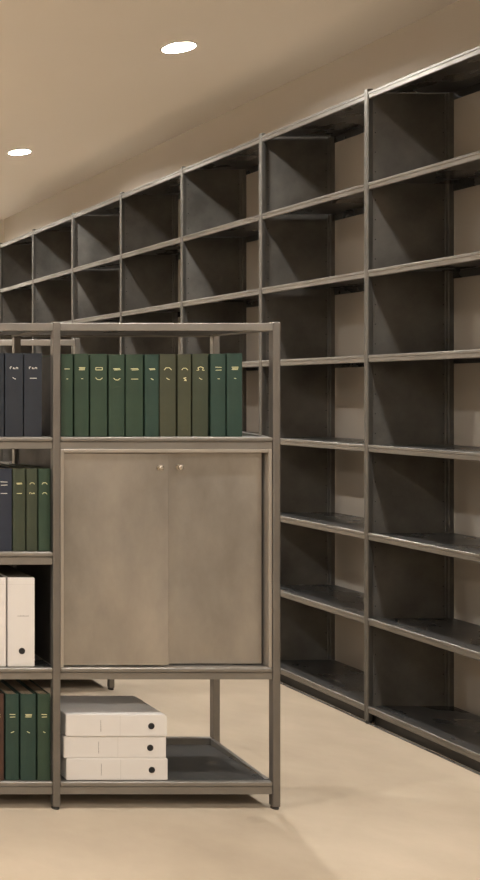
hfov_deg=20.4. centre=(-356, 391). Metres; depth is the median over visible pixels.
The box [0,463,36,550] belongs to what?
volume
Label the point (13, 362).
volume
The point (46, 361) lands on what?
bookend
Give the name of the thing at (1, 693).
volume
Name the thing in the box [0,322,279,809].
shelving unit
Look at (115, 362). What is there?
volume
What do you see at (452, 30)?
wall
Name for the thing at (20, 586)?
box file
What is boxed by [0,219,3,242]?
wall
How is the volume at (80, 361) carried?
on the shelving unit at (162, 561)
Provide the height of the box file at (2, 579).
0.308 m
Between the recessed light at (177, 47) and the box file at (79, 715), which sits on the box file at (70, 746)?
the box file at (79, 715)
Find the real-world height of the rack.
1.712 m
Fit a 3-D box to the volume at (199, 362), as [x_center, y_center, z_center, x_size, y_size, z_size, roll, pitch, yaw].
[1.915,0.011,3.557,0.053,0.285,0.262,0,0,0]
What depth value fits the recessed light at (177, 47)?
4.89 m
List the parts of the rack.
rail, post, post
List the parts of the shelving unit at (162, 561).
post, panel, shelf, panel, post, sliding door, panel, shelf, shelf, knob, door frame, knob, post, sliding door, post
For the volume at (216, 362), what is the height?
0.285 m
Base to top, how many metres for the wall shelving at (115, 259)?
2.744 m
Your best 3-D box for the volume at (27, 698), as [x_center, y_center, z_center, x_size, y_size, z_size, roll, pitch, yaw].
[1.320,1.189,3.553,0.052,0.297,0.262,0,0,0]
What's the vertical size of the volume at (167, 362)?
0.284 m
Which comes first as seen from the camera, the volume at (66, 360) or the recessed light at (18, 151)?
the volume at (66, 360)
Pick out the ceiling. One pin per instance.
(88, 87)
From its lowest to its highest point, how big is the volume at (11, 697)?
0.297 m
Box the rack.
[0,338,113,689]
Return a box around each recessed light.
[7,149,31,154]
[160,41,197,52]
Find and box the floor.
[0,679,479,879]
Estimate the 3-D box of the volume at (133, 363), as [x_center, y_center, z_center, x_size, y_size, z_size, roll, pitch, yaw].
[1.687,0.012,3.554,0.058,0.283,0.262,0,0,0]
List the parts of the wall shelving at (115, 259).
post, panel, shelf, shelf, post, panel, shelf, shelf, post, panel, shelf, shelf, post, panel, shelf, shelf, shelf, post, post, panel, shelf, shelf, shelf, post, shelf, post, panel, shelf, shelf, shelf, shelf, shelf, floor rail, shelf, shelf, post, shelf, post, panel, floor rail, shelf, shelf, shelf, shelf, shelf, shelf, shelf, post, shelf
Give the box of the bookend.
[42,356,50,435]
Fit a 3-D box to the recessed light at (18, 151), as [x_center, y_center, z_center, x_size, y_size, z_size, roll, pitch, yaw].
[2.635,-1.716,6.990,0.166,0.064,0.166,0,0,0]
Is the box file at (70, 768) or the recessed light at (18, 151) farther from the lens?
the recessed light at (18, 151)
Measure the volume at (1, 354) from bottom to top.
0.287 m
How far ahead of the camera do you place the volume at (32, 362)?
3.43 m
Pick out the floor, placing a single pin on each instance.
(359, 800)
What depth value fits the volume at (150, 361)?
3.42 m
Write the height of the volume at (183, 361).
0.283 m
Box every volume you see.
[0,353,3,436]
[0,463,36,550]
[0,464,24,550]
[0,466,11,550]
[0,679,18,779]
[0,691,3,779]
[1,679,35,779]
[4,353,22,436]
[11,463,49,550]
[17,679,49,779]
[23,353,41,436]
[42,354,72,436]
[73,354,88,436]
[89,354,106,436]
[107,354,123,436]
[124,354,142,436]
[143,354,158,436]
[159,354,175,436]
[176,354,190,436]
[191,354,207,436]
[208,354,224,436]
[225,353,241,436]
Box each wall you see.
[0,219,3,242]
[4,0,479,715]
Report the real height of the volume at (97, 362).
0.285 m
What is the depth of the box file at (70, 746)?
3.42 m
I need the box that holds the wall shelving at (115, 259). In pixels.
[0,45,479,774]
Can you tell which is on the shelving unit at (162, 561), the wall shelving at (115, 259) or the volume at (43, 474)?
the volume at (43, 474)
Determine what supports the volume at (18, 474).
on the shelving unit at (162, 561)
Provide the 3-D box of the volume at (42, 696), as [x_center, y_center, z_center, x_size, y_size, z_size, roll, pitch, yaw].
[1.375,1.189,3.553,0.043,0.297,0.262,0,0,0]
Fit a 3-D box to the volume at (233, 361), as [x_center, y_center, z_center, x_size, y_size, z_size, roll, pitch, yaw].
[2.031,0.010,3.553,0.052,0.286,0.262,0,0,0]
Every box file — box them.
[0,565,34,666]
[0,575,5,666]
[50,696,166,735]
[50,723,165,757]
[50,746,167,779]
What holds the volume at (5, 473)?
on the shelving unit at (162, 561)
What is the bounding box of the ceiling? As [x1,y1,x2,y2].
[0,0,458,218]

